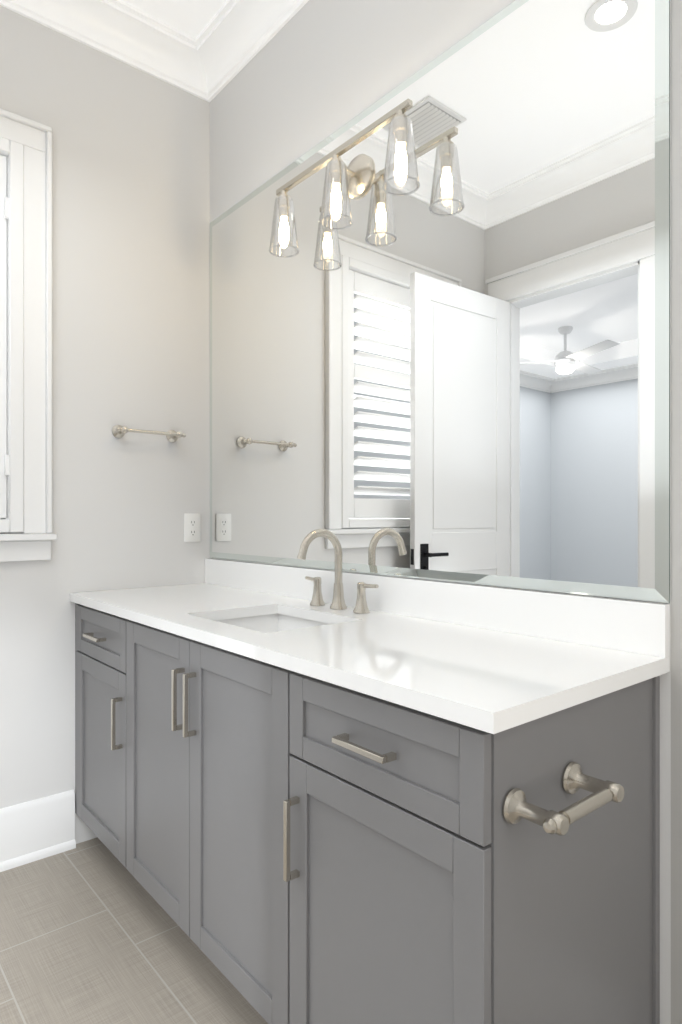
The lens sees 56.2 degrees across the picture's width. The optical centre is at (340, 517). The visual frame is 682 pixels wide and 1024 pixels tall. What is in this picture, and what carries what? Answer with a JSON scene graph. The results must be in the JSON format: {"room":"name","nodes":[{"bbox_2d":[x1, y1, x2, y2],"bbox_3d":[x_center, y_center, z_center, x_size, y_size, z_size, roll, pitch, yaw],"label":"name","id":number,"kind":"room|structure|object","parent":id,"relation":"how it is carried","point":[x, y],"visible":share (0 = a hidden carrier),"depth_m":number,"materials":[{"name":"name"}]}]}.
{"room":"bathroom","nodes":[
{"label":"bathroom","id":0,"kind":"room"},
{"bbox_2d":[0,5,209,843],"bbox_3d":[-1.294,-0.336,2.109,2.090,3.030,0.120,0,0,-40],"label":"wall","id":1,"kind":"structure","parent":0,"point":[130,247],"depth_m":2.38,"materials":[{"name":"white paint"}]},
{"bbox_2d":[0,108,56,561],"bbox_3d":[-1.423,-0.607,1.968,0.999,1.511,0.170,0,0,-40],"label":"window","id":2,"kind":"structure","parent":1,"relation":"in","point":[34,539],"depth_m":2.21,"materials":[{"name":"white wood"}]},
{"bbox_2d":[0,137,23,532],"bbox_3d":[-1.409,-0.612,1.952,0.797,1.323,0.080,0,0,-40],"label":"window shutter","id":3,"kind":"object","parent":2,"relation":"attached to","point":[11,332],"visible":0.98,"depth_m":2.16,"materials":[{"name":"white wood"}]},
{"bbox_2d":[0,790,75,871],"bbox_3d":[-1.455,1.079,1.876,1.304,0.200,0.030,0,0,-40],"label":"baseboard","id":4,"kind":"structure","parent":1,"relation":"attached to","point":[36,829],"depth_m":2.18,"materials":[{"name":"white wood"}]},
{"bbox_2d":[0,0,191,87],"bbox_3d":[-1.209,-1.789,2.016,1.560,0.124,0.132,0,0,-40],"label":"crown molding","id":5,"kind":"structure","parent":1,"relation":"attached to","point":[117,29],"depth_m":2.36,"materials":[{"name":"white wood"}]},
{"bbox_2d":[112,425,185,441],"bbox_3d":[-0.733,-0.326,2.450,0.276,0.050,0.076,0,0,-40],"label":"towel bar","id":6,"kind":"object","parent":1,"relation":"attached to","point":[119,431],"visible":1,"depth_m":2.42,"materials":[{"name":"silver metal"}]},
{"bbox_2d":[184,513,200,541],"bbox_3d":[-0.604,0.039,2.603,0.072,0.116,0.007,0,0,-40],"label":"electrical outlet plate","id":7,"kind":"object","parent":1,"relation":"attached to","point":[192,527],"visible":1,"depth_m":2.60,"materials":[{"name":"white plastic"}]},
{"bbox_2d":[0,837,267,1023],"bbox_3d":[-0.227,1.204,0.837,2.090,0.050,3.440,0,0,-40],"label":"floor","id":8,"kind":"structure","parent":0,"point":[92,931],"depth_m":1.72,"materials":[{"name":"tile"}]},
{"bbox_2d":[70,597,659,1023],"bbox_3d":[-0.181,0.739,1.770,0.576,0.880,1.825,0,0,-40],"label":"bathroom vanity","id":9,"kind":"object","parent":8,"relation":"on","point":[294,785],"depth_m":1.18,"materials":[{"name":"grey wood"}]},
{"bbox_2d":[70,581,669,736],"bbox_3d":[-0.168,0.284,1.769,0.559,0.029,1.844,0,0,-40],"label":"countertop","id":10,"kind":"structure","parent":9,"relation":"on","point":[499,678],"depth_m":1.27,"materials":[{"name":"white stone"}]},
{"bbox_2d":[210,609,337,632],"bbox_3d":[-0.188,0.371,1.747,0.358,0.170,0.453,0,0,-40],"label":"sink","id":11,"kind":"object","parent":10,"relation":"in","point":[264,619],"depth_m":1.95,"materials":[{"name":"white ceramic"}]},
{"bbox_2d":[294,529,381,612],"bbox_3d":[-0.055,0.150,1.858,0.175,0.237,0.328,0,0,-40],"label":"faucet","id":12,"kind":"object","parent":10,"relation":"on","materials":[{"name":"silver metal"}]},
{"bbox_2d":[502,762,623,835],"bbox_3d":[0.344,0.427,0.970,0.212,0.052,0.087,0,0,-40],"label":"paper holder","id":13,"kind":"object","parent":9,"relation":"attached to","point":[517,807],"visible":1,"depth_m":0.94,"materials":[{"name":"silver metal"}]},
{"bbox_2d":[122,0,226,38],"bbox_3d":[-0.227,-1.901,0.837,2.090,0.100,3.440,0,0,-40],"label":"ceiling","id":14,"kind":"structure","parent":0,"point":[192,18],"depth_m":2.34,"materials":[{"name":"white paint"}]},
{"bbox_2d":[210,0,514,222],"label":"wall","id":15,"kind":"structure","parent":0,"point":[308,76],"depth_m":2.10,"materials":[{"name":"white paint"}]},
{"bbox_2d":[179,0,308,101],"bbox_3d":[0.431,-1.789,1.389,0.132,0.124,3.200,0,0,-40],"label":"crown molding","id":16,"kind":"structure","parent":15,"relation":"attached to","point":[211,61],"depth_m":2.40,"materials":[{"name":"white wood"}]},
{"bbox_2d":[210,0,669,602],"bbox_3d":[0.047,-0.528,1.943,0.006,1.386,1.836,0,0,-40],"label":"mirror","id":17,"kind":"object","parent":15,"relation":"attached to","point":[454,366],"visible":1,"depth_m":1.58,"materials":[{"name":"silver mirror"}]},
{"bbox_2d":[269,99,419,257],"bbox_3d":[0.001,-0.977,1.883,0.140,0.226,0.629,0,0,-40],"label":"sconce","id":18,"kind":"object","parent":17,"relation":"attached to","point":[358,173],"visible":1,"depth_m":1.85,"materials":[{"name":"clear glass"}]},
{"bbox_2d":[205,558,669,656],"bbox_3d":[0.038,0.218,1.941,0.021,0.102,1.844,0,0,-40],"label":"backsplash","id":19,"kind":"structure","parent":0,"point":[636,626],"depth_m":1.50,"materials":[{"name":"white stone"}]},
{"bbox_2d":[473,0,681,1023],"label":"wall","id":20,"kind":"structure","parent":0,"point":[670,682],"depth_m":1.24,"materials":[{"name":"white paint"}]}
]}

